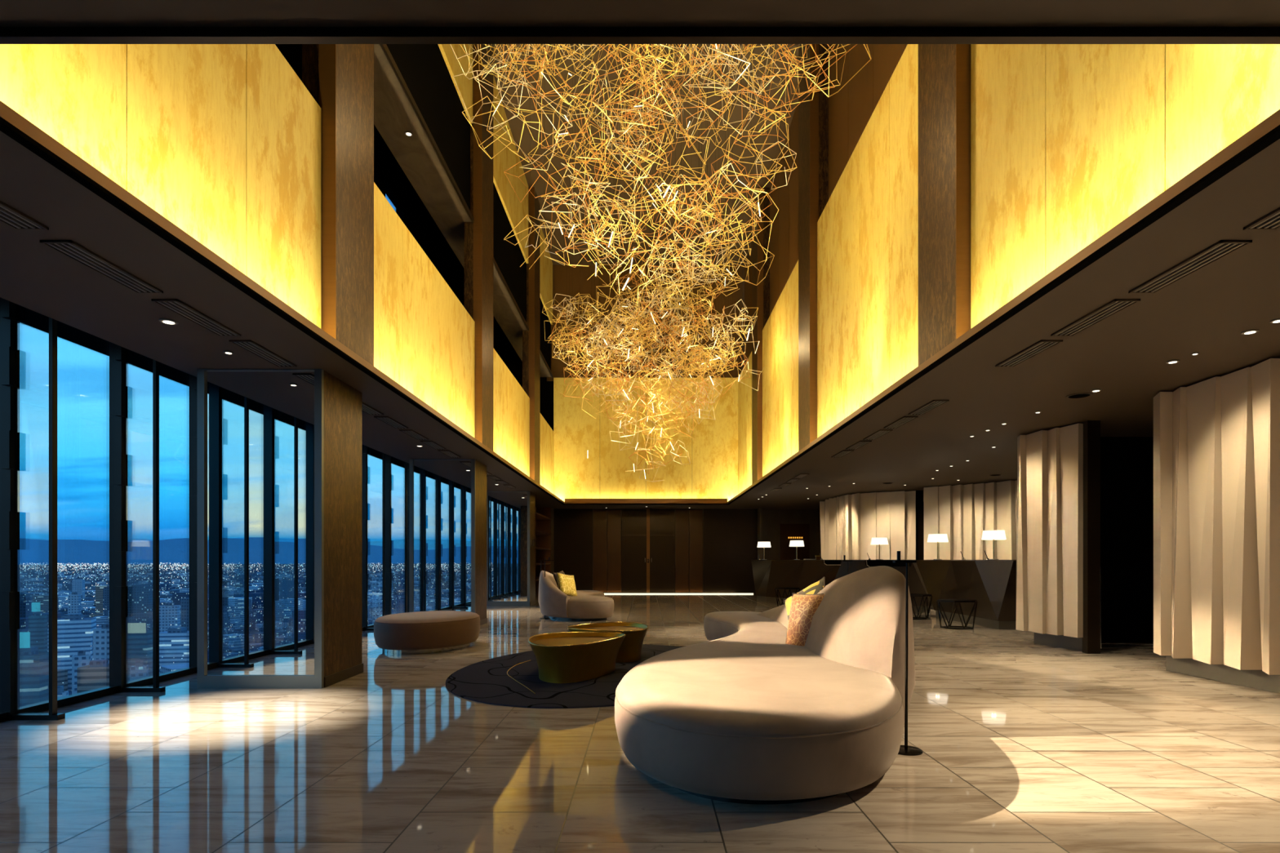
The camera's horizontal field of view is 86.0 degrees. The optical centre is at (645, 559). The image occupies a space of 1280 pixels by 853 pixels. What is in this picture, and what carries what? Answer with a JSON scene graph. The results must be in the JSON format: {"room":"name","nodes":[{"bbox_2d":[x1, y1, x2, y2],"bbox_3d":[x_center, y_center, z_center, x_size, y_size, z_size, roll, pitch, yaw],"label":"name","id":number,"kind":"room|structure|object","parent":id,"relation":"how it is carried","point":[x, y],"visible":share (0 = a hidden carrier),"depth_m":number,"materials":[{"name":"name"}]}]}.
{"room":"hotel lobby","nodes":[
{"label":"hotel lobby","id":0,"kind":"room"},
{"bbox_2d":[0,44,553,493],"bbox_3d":[-2.820,-2.755,11.045,0.100,2.190,19.150,0,0,0],"label":"wall","id":1,"kind":"structure","parent":0,"point":[221,141],"depth_m":4.81,"materials":[{"name":"gold metal"}]},
{"bbox_2d":[275,44,500,356],"bbox_3d":[-4.475,-5.500,9.150,0.150,7.200,24.700,0,0,0],"label":"wall","id":2,"kind":"structure","parent":0,"point":[388,175],"depth_m":12.95,"materials":[{"name":"black"}]},
{"bbox_2d":[0,297,119,720],"bbox_3d":[-4.240,-0.405,5.183,0.420,3.010,1.035,0,0,0],"label":"window","id":3,"kind":"structure","parent":2,"relation":"in","point":[65,373],"depth_m":5.16,"materials":[{"name":"clear glass"}]},
{"bbox_2d":[114,343,196,692],"bbox_3d":[-4.240,-0.405,6.178,0.420,3.010,1.035,0,0,0],"label":"window","id":4,"kind":"structure","parent":2,"relation":"in","point":[153,399],"depth_m":6.04,"materials":[{"name":"clear glass"}]},
{"bbox_2d":[192,375,196,666],"bbox_3d":[-4.240,-0.405,7.173,0.420,3.010,1.035,0,0,0],"label":"window","id":5,"kind":"structure","parent":2,"relation":"in","point":[194,379],"depth_m":6.69,"materials":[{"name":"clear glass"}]},
{"bbox_2d":[361,444,386,631],"bbox_3d":[-4.240,-0.405,11.152,0.420,3.010,1.035,0,0,0],"label":"window","id":6,"kind":"structure","parent":2,"relation":"in","point":[373,461],"depth_m":10.99,"materials":[{"name":"clear glass"}]},
{"bbox_2d":[385,188,398,215],"bbox_3d":[-4.495,-5.250,12.050,0.010,2.300,0.900,0,0,0],"label":"window","id":7,"kind":"structure","parent":2,"relation":"in","point":[388,197],"depth_m":12.14,"materials":[{"name":"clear glass"}]},
{"bbox_2d":[386,454,407,615],"bbox_3d":[-4.240,-0.405,12.148,0.420,3.010,1.035,0,0,0],"label":"window","id":8,"kind":"structure","parent":2,"relation":"in","point":[396,468],"depth_m":12.06,"materials":[{"name":"clear glass"}]},
{"bbox_2d":[407,462,408,612],"bbox_3d":[-4.240,-0.405,13.143,0.420,3.010,1.035,0,0,0],"label":"window","id":9,"kind":"structure","parent":2,"relation":"in","point":[407,463],"depth_m":12.66,"materials":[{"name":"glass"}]},
{"bbox_2d":[373,44,551,377],"bbox_3d":[-3.110,-5.520,11.400,0.620,0.080,18.400,0,0,0],"label":"ceiling","id":10,"kind":"structure","parent":0,"point":[394,115],"depth_m":9.70,"materials":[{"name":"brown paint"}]},
{"bbox_2d":[386,44,551,370],"bbox_3d":[-2.900,-6.310,11.400,0.100,1.500,18.400,0,0,0],"label":"wall","id":11,"kind":"structure","parent":0,"point":[424,68],"depth_m":10.17,"materials":[{"name":"black"}]},
{"bbox_2d":[379,44,552,377],"bbox_3d":[-2.805,-5.500,11.400,0.030,0.080,18.400,0,0,0],"label":"trim","id":12,"kind":"structure","parent":11,"relation":"attached to","point":[384,46],"depth_m":9.21,"materials":[{"name":"brown wood"}]},
{"bbox_2d":[437,44,552,324],"bbox_3d":[-2.850,-7.980,13.670,0.100,1.840,13.900,0,0,0],"label":"wall","id":13,"kind":"structure","parent":0,"point":[516,211],"depth_m":13.87,"materials":[{"name":"yellow paint"}]},
{"bbox_2d":[551,507,554,574],"bbox_3d":[-3.675,-0.265,22.690,1.450,2.730,2.620,0,0,0],"label":"wall","id":14,"kind":"structure","parent":0,"point":[552,508],"depth_m":21.61,"materials":[{"name":"wood"}]},
{"bbox_2d":[554,508,593,590],"bbox_3d":[-3.054,-0.375,22.100,2.692,2.950,0.200,0,0,0],"label":"wall","id":15,"kind":"structure","parent":0,"point":[573,527],"depth_m":22.00,"materials":[{"name":"brown wood"}]},
{"bbox_2d":[500,264,744,431],"bbox_3d":[-0.775,-5.375,20.860,7.550,7.050,0.280,0,0,0],"label":"wall","id":16,"kind":"structure","parent":0,"point":[567,280],"depth_m":20.72,"materials":[{"name":"brown metal"}]},
{"bbox_2d":[0,594,1279,852],"bbox_3d":[2.840,1.160,10.500,14.720,0.120,27.400,0,0,0],"label":"floor","id":17,"kind":"structure","parent":0,"point":[1027,747],"depth_m":3.58,"materials":[{"name":"stone"}]},
{"bbox_2d":[196,44,373,688],"bbox_3d":[-3.243,-3.895,6.285,1.175,9.990,0.850,0,0,0],"label":"pillar","id":18,"kind":"structure","parent":17,"relation":"on","point":[279,451],"depth_m":5.88,"materials":[{"name":"brown wood"}]},
{"bbox_2d":[196,368,324,688],"bbox_3d":[-3.299,-0.265,5.880,1.062,2.730,0.040,0,0,0],"label":"mirror","id":19,"kind":"object","parent":18,"relation":"attached to","point":[260,432],"depth_m":5.88,"materials":[{"name":"glass"}]},
{"bbox_2d":[373,610,479,654],"bbox_3d":[-2.720,0.882,8.620,1.180,0.435,1.544,0,0,0],"label":"ottoman","id":20,"kind":"object","parent":17,"relation":"on","point":[417,633],"visible":1,"depth_m":8.02,"materials":[{"name":"brown fabric"}]},
{"bbox_2d":[408,44,493,626],"bbox_3d":[-3.243,-3.895,11.535,1.175,9.990,0.850,0,0,0],"label":"pillar","id":21,"kind":"structure","parent":17,"relation":"on","point":[447,497],"depth_m":11.13,"materials":[{"name":"brown wood"}]},
{"bbox_2d":[408,458,475,613],"bbox_3d":[-3.299,-0.265,11.130,1.062,2.730,0.040,0,0,0],"label":"mirror","id":22,"kind":"object","parent":21,"relation":"attached to","point":[442,491],"depth_m":11.13,"materials":[{"name":"glass"}]},
{"bbox_2d":[486,186,539,605],"bbox_3d":[-3.243,-3.895,16.785,1.175,9.990,0.850,0,0,0],"label":"pillar","id":23,"kind":"structure","parent":17,"relation":"on","point":[510,515],"depth_m":16.38,"materials":[{"name":"brown wood"}]},
{"bbox_2d":[486,491,529,605],"bbox_3d":[-3.299,-0.265,16.380,1.062,2.730,0.040,0,0,0],"label":"mirror","id":24,"kind":"object","parent":23,"relation":"attached to","point":[508,513],"depth_m":16.38,"materials":[{"name":"glass"}]},
{"bbox_2d":[535,506,551,595],"bbox_3d":[-3.200,-0.265,19.300,0.500,2.730,4.160,0,0,0],"label":"bookcase","id":25,"kind":"object","parent":17,"relation":"on","point":[543,514],"visible":0.3,"depth_m":21.30,"materials":[{"name":"brown wood"}]},
{"bbox_2d":[445,644,682,708],"bbox_3d":[-0.450,1.088,6.950,2.806,0.022,3.750,0,0,0],"label":"oval rug","id":26,"kind":"object","parent":17,"relation":"on","point":[513,680],"visible":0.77,"depth_m":5.92,"materials":[{"name":"black fabric"}]},
{"bbox_2d":[528,631,625,683],"bbox_3d":[-0.650,0.908,6.450,0.901,0.347,1.139,0,0,0],"label":"coffee table","id":27,"kind":"object","parent":26,"relation":"on","point":[567,657],"visible":1,"depth_m":6.16,"materials":[{"name":"metal"}]},
{"bbox_2d":[567,622,648,662],"bbox_3d":[-0.417,0.908,7.639,0.895,0.347,1.024,0,0,0],"label":"coffee table","id":28,"kind":"object","parent":26,"relation":"on","point":[630,649],"visible":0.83,"depth_m":7.32,"materials":[{"name":"metal"}]},
{"bbox_2d":[537,570,613,621],"bbox_3d":[-1.370,0.656,13.964,1.560,0.889,3.590,0,0,0],"label":"curved sofa","id":29,"kind":"object","parent":17,"relation":"on","point":[588,605],"visible":0.93,"depth_m":12.36,"materials":[{"name":"beige fabric"}]},
{"bbox_2d":[555,572,577,595],"bbox_3d":[-1.499,0.480,13.049,0.330,0.564,0.536,0,0,39],"label":"pillow","id":30,"kind":"object","parent":29,"relation":"on","point":[566,584],"visible":0.85,"depth_m":12.96,"materials":[{"name":"yellow fabric"}]},
{"bbox_2d":[604,593,753,594],"bbox_3d":[0.610,1.083,21.975,5.648,0.025,0.020,0,0,0],"label":"light strip","id":31,"kind":"object","parent":17,"relation":"on","point":[604,593],"visible":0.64,"depth_m":21.97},
{"bbox_2d":[614,565,915,804],"bbox_3d":[0.940,0.571,6.159,2.240,1.058,6.447,0,0,0],"label":"curved sofa","id":32,"kind":"object","parent":17,"relation":"on","point":[744,714],"visible":0.96,"depth_m":3.46,"materials":[{"name":"beige fabric"}]},
{"bbox_2d":[783,577,825,620],"bbox_3d":[1.421,0.440,6.050,0.647,0.655,0.366,0,0,42],"label":"pillow","id":33,"kind":"object","parent":32,"relation":"on","point":[814,588],"visible":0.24,"depth_m":6.06,"materials":[{"name":"yellow fabric"}]},
{"bbox_2d":[785,592,824,646],"bbox_3d":[1.351,0.505,5.550,0.366,0.615,0.581,0,0,-38],"label":"pillow","id":34,"kind":"object","parent":32,"relation":"on","point":[803,607],"visible":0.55,"depth_m":5.55,"materials":[{"name":"orange fabric"}]},
{"bbox_2d":[774,587,799,606],"bbox_3d":[3.240,0.869,15.750,0.617,0.459,0.433,0,0,-11],"label":"stool","id":35,"kind":"object","parent":17,"relation":"on","point":[777,588],"visible":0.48,"depth_m":15.65,"materials":[{"name":"black metal"}]},
{"bbox_2d":[751,560,931,613],"bbox_3d":[4.385,0.550,16.017,3.130,1.100,5.266,0,0,0],"label":"reception desk","id":36,"kind":"object","parent":17,"relation":"on","point":[768,575],"visible":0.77,"depth_m":16.20,"materials":[{"name":"brown metal"}]},
{"bbox_2d":[789,540,804,559],"bbox_3d":[3.753,-0.240,17.100,0.370,0.480,0.370,0,0,0],"label":"table lamp","id":37,"kind":"object","parent":36,"relation":"on","point":[796,544],"visible":1,"depth_m":16.98,"materials":[{"name":"white fabric"}]},
{"bbox_2d":[871,537,888,559],"bbox_3d":[5.082,-0.240,14.950,0.370,0.480,0.370,0,0,0],"label":"table lamp","id":38,"kind":"object","parent":36,"relation":"on","point":[879,541],"visible":1,"depth_m":14.81,"materials":[{"name":"white fabric"}]},
{"bbox_2d":[864,560,911,567],"bbox_3d":[4.742,0.074,13.442,0.900,0.144,0.116,0,0,0],"label":"tray","id":39,"kind":"object","parent":36,"relation":"on","point":[870,563],"depth_m":13.40,"materials":[{"name":"black"}]},
{"bbox_2d":[893,551,923,755],"bbox_3d":[1.494,0.525,3.944,0.180,1.150,0.180,0,0,0],"label":"floor lamp","id":40,"kind":"object","parent":17,"relation":"on","point":[906,750],"visible":0.82,"depth_m":3.94,"materials":[{"name":"black metal"}]},
{"bbox_2d":[910,593,932,619],"bbox_3d":[5.050,0.869,12.750,0.577,0.459,0.406,0,0,-34],"label":"side table","id":41,"kind":"object","parent":17,"relation":"on","point":[913,595],"visible":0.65,"depth_m":12.63,"materials":[{"name":"black metal"}]},
{"bbox_2d":[936,599,977,629],"bbox_3d":[4.980,0.869,11.000,0.697,0.459,0.489,0,0,-6],"label":"side table","id":42,"kind":"object","parent":17,"relation":"on","point":[953,601],"visible":1,"depth_m":10.90,"materials":[{"name":"black metal"}]},
{"bbox_2d":[915,560,1016,630],"bbox_3d":[5.765,0.550,11.960,1.170,1.100,2.680,0,0,0],"label":"reception desk","id":43,"kind":"object","parent":17,"relation":"on","point":[992,583],"visible":0.72,"depth_m":11.32,"materials":[{"name":"brown metal"}]},
{"bbox_2d":[927,533,948,559],"bbox_3d":[5.458,-0.240,12.850,0.370,0.480,0.370,0,0,0],"label":"table lamp","id":44,"kind":"object","parent":43,"relation":"on","point":[932,538],"visible":1,"depth_m":12.72,"materials":[{"name":"white fabric"}]},
{"bbox_2d":[981,530,1006,559],"bbox_3d":[5.722,-0.240,11.300,0.370,0.480,0.370,0,0,0],"label":"table lamp","id":45,"kind":"object","parent":43,"relation":"on","point":[993,535],"visible":0.95,"depth_m":11.18,"materials":[{"name":"white fabric"}]},
{"bbox_2d":[0,0,1279,509],"bbox_3d":[3.095,-1.740,10.500,14.210,0.220,27.400,0,0,0],"label":"ceiling","id":46,"kind":"structure","parent":0,"point":[1124,355],"depth_m":4.29,"materials":[{"name":"brown paint"}]},
{"bbox_2d":[0,200,48,230],"bbox_3d":[-3.010,-1.625,3.035,0.160,0.014,0.670,0,0,0],"label":"ceiling vent","id":47,"kind":"object","parent":46,"relation":"in","point":[10,216],"visible":1,"depth_m":3.28,"materials":[{"name":"black metal"}]},
{"bbox_2d":[40,240,163,293],"bbox_3d":[-3.010,-1.625,3.835,0.160,0.014,0.670,0,0,0],"label":"ceiling vent","id":48,"kind":"object","parent":46,"relation":"in","point":[70,249],"visible":1,"depth_m":3.78,"materials":[{"name":"black metal"}]},
{"bbox_2d":[151,298,240,336],"bbox_3d":[-3.010,-1.625,4.630,0.160,0.014,0.680,0,0,0],"label":"ceiling vent","id":49,"kind":"object","parent":46,"relation":"in","point":[176,306],"visible":1,"depth_m":4.58,"materials":[{"name":"black metal"}]},
{"bbox_2d":[229,339,296,367],"bbox_3d":[-3.010,-1.625,5.425,0.160,0.014,0.670,0,0,0],"label":"ceiling vent","id":50,"kind":"object","parent":46,"relation":"in","point":[249,345],"visible":1,"depth_m":5.39,"materials":[{"name":"black metal"}]},
{"bbox_2d":[0,100,564,505],"bbox_3d":[-2.405,-1.667,11.165,0.030,0.065,18.070,0,0,0],"label":"trim","id":51,"kind":"structure","parent":46,"relation":"attached to","point":[6,113],"depth_m":3.56,"materials":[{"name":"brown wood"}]},
{"bbox_2d":[361,401,383,414],"bbox_3d":[-3.010,-1.625,7.335,0.160,0.014,0.670,0,0,0],"label":"ceiling vent","id":52,"kind":"object","parent":46,"relation":"in","point":[366,408],"visible":0.54,"depth_m":7.46,"materials":[{"name":"black metal"}]},
{"bbox_2d":[373,416,408,428],"bbox_3d":[-3.010,-1.625,8.135,0.160,0.014,0.670,0,0,0],"label":"ceiling vent","id":53,"kind":"object","parent":46,"relation":"in","point":[391,422],"visible":1,"depth_m":8.10,"materials":[{"name":"black metal"}]},
{"bbox_2d":[399,429,428,439],"bbox_3d":[-3.010,-1.625,8.935,0.160,0.014,0.670,0,0,0],"label":"ceiling vent","id":54,"kind":"object","parent":46,"relation":"in","point":[411,433],"visible":1,"depth_m":8.89,"materials":[{"name":"black metal"}]},
{"bbox_2d":[0,26,1279,44],"bbox_3d":[3.700,-1.617,2.115,12.600,0.035,0.030,0,0,0],"label":"ceiling beam","id":55,"kind":"structure","parent":46,"relation":"attached to","point":[8,35],"depth_m":2.10,"materials":[{"name":"brown metal"}]},
{"bbox_2d":[563,504,728,505],"bbox_3d":[0.000,-1.625,20.195,4.860,0.020,0.050,0,0,0],"label":"trim","id":56,"kind":"structure","parent":46,"relation":"attached to","point":[563,504],"depth_m":20.18,"materials":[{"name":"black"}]},
{"bbox_2d":[564,498,727,504],"bbox_3d":[0.000,-1.718,20.185,4.780,0.165,0.030,0,0,0],"label":"trim","id":57,"kind":"structure","parent":46,"relation":"attached to","point":[569,501],"depth_m":20.17,"materials":[{"name":"brown metal"}]},
{"bbox_2d":[751,186,769,484],"bbox_3d":[2.877,-5.277,16.790,0.445,7.225,0.820,0,0,0],"label":"pillar","id":58,"kind":"structure","parent":46,"relation":"on","point":[761,292],"depth_m":16.39,"materials":[{"name":"brown wood"}]},
{"bbox_2d":[798,44,828,451],"bbox_3d":[2.877,-5.277,11.540,0.445,7.225,0.820,0,0,0],"label":"pillar","id":59,"kind":"structure","parent":46,"relation":"on","point":[813,115],"depth_m":11.14,"materials":[{"name":"brown wood"}]},
{"bbox_2d":[845,440,871,449],"bbox_3d":[3.010,-1.625,9.735,0.160,0.014,0.670,0,0,0],"label":"ceiling vent","id":60,"kind":"object","parent":46,"relation":"in","point":[860,444],"visible":1,"depth_m":9.71,"materials":[{"name":"black metal"}]},
{"bbox_2d":[862,429,893,439],"bbox_3d":[3.010,-1.625,8.935,0.160,0.014,0.670,0,0,0],"label":"ceiling vent","id":61,"kind":"object","parent":46,"relation":"in","point":[877,434],"visible":1,"depth_m":8.89,"materials":[{"name":"black metal"}]},
{"bbox_2d":[883,416,918,428],"bbox_3d":[3.010,-1.625,8.135,0.160,0.014,0.670,0,0,0],"label":"ceiling vent","id":62,"kind":"object","parent":46,"relation":"in","point":[904,420],"visible":1,"depth_m":8.10,"materials":[{"name":"black metal"}]},
{"bbox_2d":[908,400,949,414],"bbox_3d":[3.010,-1.625,7.335,0.160,0.014,0.670,0,0,0],"label":"ceiling vent","id":63,"kind":"object","parent":46,"relation":"in","point":[927,407],"visible":1,"depth_m":7.30,"materials":[{"name":"black metal"}]},
{"bbox_2d":[918,44,970,365],"bbox_3d":[2.877,-5.277,6.290,0.445,7.225,0.820,0,0,0],"label":"pillar","id":64,"kind":"structure","parent":46,"relation":"on","point":[944,69],"depth_m":6.13,"materials":[{"name":"brown wood"}]},
{"bbox_2d":[727,109,1279,504],"bbox_3d":[2.405,-1.667,11.165,0.030,0.065,18.070,0,0,0],"label":"trim","id":65,"kind":"structure","parent":46,"relation":"attached to","point":[1273,121],"depth_m":3.63,"materials":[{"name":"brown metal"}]},
{"bbox_2d":[995,339,1062,367],"bbox_3d":[3.010,-1.625,5.425,0.160,0.014,0.670,0,0,0],"label":"ceiling vent","id":66,"kind":"object","parent":46,"relation":"in","point":[1042,345],"visible":1,"depth_m":5.38,"materials":[{"name":"black metal"}]},
{"bbox_2d":[1065,392,1093,399],"bbox_3d":[4.296,-1.625,6.811,0.230,0.007,0.230,0,0,0],"label":"ceiling speaker","id":67,"kind":"object","parent":46,"relation":"attached to","point":[1081,395],"visible":1,"depth_m":6.79,"materials":[{"name":"black plastic"}]},
{"bbox_2d":[1050,298,1140,336],"bbox_3d":[3.010,-1.625,4.630,0.160,0.014,0.680,0,0,0],"label":"ceiling vent","id":68,"kind":"object","parent":46,"relation":"in","point":[1115,306],"visible":1,"depth_m":4.58,"materials":[{"name":"black metal"}]},
{"bbox_2d":[1128,240,1252,293],"bbox_3d":[3.010,-1.625,3.835,0.160,0.014,0.670,0,0,0],"label":"ceiling vent","id":69,"kind":"object","parent":46,"relation":"in","point":[1220,249],"visible":1,"depth_m":3.78,"materials":[{"name":"black metal"}]},
{"bbox_2d":[1243,207,1279,230],"bbox_3d":[3.010,-1.625,3.035,0.160,0.014,0.670,0,0,0],"label":"ceiling vent","id":70,"kind":"object","parent":46,"relation":"in","point":[1270,221],"visible":1,"depth_m":3.31,"materials":[{"name":"black metal"}]},
{"bbox_2d":[553,377,737,502],"bbox_3d":[0.000,-3.560,20.630,5.540,3.800,0.100,0,0,0],"label":"wall","id":71,"kind":"structure","parent":0,"point":[588,464],"depth_m":20.58,"materials":[{"name":"gold"}]},
{"bbox_2d":[492,44,799,264],"bbox_3d":[0.000,-9.000,11.600,6.400,0.200,19.200,0,0,0],"label":"ceiling","id":72,"kind":"structure","parent":0,"point":[740,113],"depth_m":14.53,"materials":[{"name":"brown"}]},
{"bbox_2d":[449,44,871,482],"bbox_3d":[0.115,-5.246,11.419,4.878,7.268,10.963,0,0,0],"label":"chandelier","id":73,"kind":"object","parent":72,"relation":"hanging from","point":[690,51],"visible":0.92,"depth_m":9.52,"materials":[{"name":"gold metal"}]},
{"bbox_2d":[593,509,702,593],"bbox_3d":[-0.413,-0.375,22.275,7.974,2.950,0.050,0,0,0],"label":"wall","id":74,"kind":"structure","parent":0,"point":[593,509],"depth_m":22.25,"materials":[{"name":"black wood"}]},
{"bbox_2d":[592,510,607,592],"bbox_3d":[-1.473,-0.280,22.065,0.455,2.640,0.170,0,0,0],"label":"wall panel","id":75,"kind":"object","parent":74,"relation":"attached to","point":[599,517],"visible":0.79,"depth_m":21.98,"materials":[{"name":"brown wood"}]},
{"bbox_2d":[607,510,621,592],"bbox_3d":[-1.011,-0.280,22.065,0.437,2.640,0.170,0,0,0],"label":"wall panel","id":76,"kind":"object","parent":74,"relation":"attached to","point":[614,517],"visible":1,"depth_m":21.98,"materials":[{"name":"brown wood"}]},
{"bbox_2d":[622,510,646,592],"bbox_3d":[-0.383,-0.280,22.015,0.792,2.640,0.170,0,0,0],"label":"door","id":77,"kind":"structure","parent":76,"relation":"attached to","point":[633,522],"depth_m":21.97,"materials":[{"name":"brown wood"}]},
{"bbox_2d":[646,508,649,592],"bbox_3d":[0.070,-0.295,22.030,0.105,2.670,0.140,0,0,0],"label":"trim","id":78,"kind":"structure","parent":74,"relation":"attached to","point":[647,509],"depth_m":21.96,"materials":[{"name":"brown wood"}]},
{"bbox_2d":[675,510,688,592],"bbox_3d":[1.151,-0.280,22.065,0.437,2.640,0.170,0,0,0],"label":"wall panel","id":79,"kind":"object","parent":74,"relation":"attached to","point":[682,517],"visible":1,"depth_m":21.98,"materials":[{"name":"brown wood"}]},
{"bbox_2d":[649,510,675,592],"bbox_3d":[0.524,-0.280,22.015,0.792,2.640,0.170,0,0,0],"label":"door","id":80,"kind":"structure","parent":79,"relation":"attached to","point":[662,522],"depth_m":21.97,"materials":[{"name":"brown wood"}]},
{"bbox_2d":[688,510,702,592],"bbox_3d":[1.604,-0.280,22.065,0.437,2.640,0.170,0,0,0],"label":"wall panel","id":81,"kind":"object","parent":74,"relation":"attached to","point":[695,517],"visible":1,"depth_m":21.98,"materials":[{"name":"brown wood"}]},
{"bbox_2d":[702,508,757,594],"bbox_3d":[2.702,-0.375,22.100,1.743,2.950,0.200,0,0,0],"label":"wall","id":82,"kind":"structure","parent":0,"point":[730,535],"depth_m":22.00,"materials":[{"name":"brown wood"}]},
{"bbox_2d":[757,507,762,559],"bbox_3d":[3.617,-0.375,21.950,0.087,2.950,0.700,0,0,0],"label":"wall","id":83,"kind":"structure","parent":0,"point":[760,509],"depth_m":21.60,"materials":[{"name":"wood"}]},
{"bbox_2d":[762,509,821,559],"bbox_3d":[6.887,-0.375,22.350,6.626,2.950,0.100,0,0,0],"label":"wall","id":84,"kind":"structure","parent":0,"point":[771,518],"depth_m":22.30,"materials":[{"name":"wood"}]},
{"bbox_2d":[779,524,809,559],"bbox_3d":[4.811,-0.030,22.270,0.968,2.261,0.060,0,0,0],"label":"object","id":85,"kind":"structure","parent":84,"relation":"in","point":[786,531],"depth_m":22.24,"materials":[{"name":"brown wood"}]},
{"bbox_2d":[744,44,907,364],"bbox_3d":[3.000,-7.150,13.670,0.100,3.500,13.900,0,0,0],"label":"wall","id":86,"kind":"structure","parent":0,"point":[851,108],"depth_m":10.78,"materials":[{"name":"brown metal"}]},
{"bbox_2d":[819,490,915,559],"bbox_3d":[5.560,-0.345,17.670,1.568,2.530,3.266,0,0,0],"label":"wall","id":87,"kind":"structure","parent":0,"point":[849,523],"depth_m":16.51,"materials":[{"name":"beige fabric"}]},
{"bbox_2d":[915,490,923,559],"bbox_3d":[6.420,-0.265,16.225,0.160,2.730,0.250,0,0,0],"label":"trim","id":88,"kind":"structure","parent":87,"relation":"attached to","point":[919,494],"depth_m":16.10,"materials":[{"name":"brown metal"}]},
{"bbox_2d":[923,480,1017,559],"bbox_3d":[7.171,-0.345,13.089,1.958,2.530,4.598,0,0,0],"label":"wall","id":89,"kind":"structure","parent":0,"point":[962,513],"depth_m":14.61,"materials":[{"name":"beige fabric"}]},
{"bbox_2d":[737,44,1279,493],"bbox_3d":[2.820,-3.560,11.045,0.100,3.800,19.150,0,0,0],"label":"wall","id":90,"kind":"structure","parent":0,"point":[1068,142],"depth_m":5.32,"materials":[{"name":"gold"}]},
{"bbox_2d":[1016,423,1083,637],"bbox_3d":[5.012,-0.345,8.577,0.390,2.530,0.966,0,0,0],"label":"wall","id":91,"kind":"structure","parent":0,"point":[1050,526],"depth_m":8.46,"materials":[{"name":"beige fabric"}]},
{"bbox_2d":[1034,632,1082,651],"bbox_3d":[5.228,-0.270,8.606,0.278,2.740,0.853,0,0,0],"label":"baseboard","id":92,"kind":"structure","parent":91,"relation":"attached to","point":[1055,641],"depth_m":8.58,"materials":[{"name":"grey"}]},
{"bbox_2d":[1082,420,1100,653],"bbox_3d":[5.245,-0.265,8.090,0.150,2.730,0.100,0,0,0],"label":"trim","id":93,"kind":"structure","parent":91,"relation":"attached to","point":[1091,428],"depth_m":8.04,"materials":[{"name":"brown metal"}]},
{"bbox_2d":[1100,436,1153,643],"bbox_3d":[7.160,-0.265,9.150,3.680,2.730,0.100,0,0,0],"label":"doorway","id":94,"kind":"structure","parent":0,"point":[1126,463],"depth_m":9.10,"materials":[{"name":"black"}]},
{"bbox_2d":[1153,358,1279,675],"bbox_3d":[5.080,-0.345,3.411,0.340,2.530,6.822,0,0,0],"label":"wall","id":95,"kind":"structure","parent":0,"point":[1216,440],"depth_m":6.03,"materials":[{"name":"beige fabric"}]},
{"bbox_2d":[1165,655,1279,693],"bbox_3d":[5.300,-0.270,3.405,0.300,2.740,6.809,0,0,0],"label":"baseboard","id":96,"kind":"structure","parent":95,"relation":"attached to","point":[1255,679],"depth_m":6.14,"materials":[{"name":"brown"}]},
{"label":"outside","id":97,"kind":"structure","parent":0,"visible":0},
{"bbox_2d":[19,564,39,569],"bbox_3d":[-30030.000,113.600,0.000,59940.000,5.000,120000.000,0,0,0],"label":"ground","id":98,"kind":"structure","parent":97,"point":[20,566],"depth_m":8883.94,"materials":[{"name":"blue"}]},
{"bbox_2d":[19,617,28,632],"bbox_3d":[-691.309,87.687,750.053,26.799,46.826,25.165,0,0,-16],"label":"building","id":99,"kind":"structure","parent":98,"relation":"on","point":[24,622],"depth_m":747.08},
{"bbox_2d":[19,598,33,617],"bbox_3d":[-731.220,78.087,800.000,21.807,66.027,15.265,0,0,-17],"label":"building","id":100,"kind":"structure","parent":98,"relation":"on","point":[25,606],"depth_m":797.01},
{"bbox_2d":[19,631,35,706],"bbox_3d":[-297.555,72.692,329.921,16.317,76.816,11.585,0,0,-14],"label":"building","id":101,"kind":"structure","parent":98,"relation":"on","point":[27,652],"depth_m":325.10,"materials":[{"name":"teal glass"}]},
{"bbox_2d":[19,538,39,564],"bbox_3d":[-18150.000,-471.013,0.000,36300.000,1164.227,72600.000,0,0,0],"label":"mountain range","id":102,"kind":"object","parent":98,"relation":"on","point":[29,548],"depth_m":8883.94,"materials":[{"name":"blue"}]},
{"bbox_2d":[19,569,39,593],"bbox_3d":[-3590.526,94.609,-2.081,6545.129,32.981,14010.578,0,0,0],"label":"rooftops","id":103,"kind":"object","parent":98,"relation":"on","point":[27,586],"visible":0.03,"depth_m":2594.23,"materials":[{"name":"blue"}]},
{"bbox_2d":[28,602,39,646],"bbox_3d":[-495.638,72.846,559.954,9.940,76.507,7.057,0,0,-23],"label":"building","id":104,"kind":"structure","parent":98,"relation":"on","point":[33,620],"depth_m":556.27,"materials":[{"name":"teal glass"}]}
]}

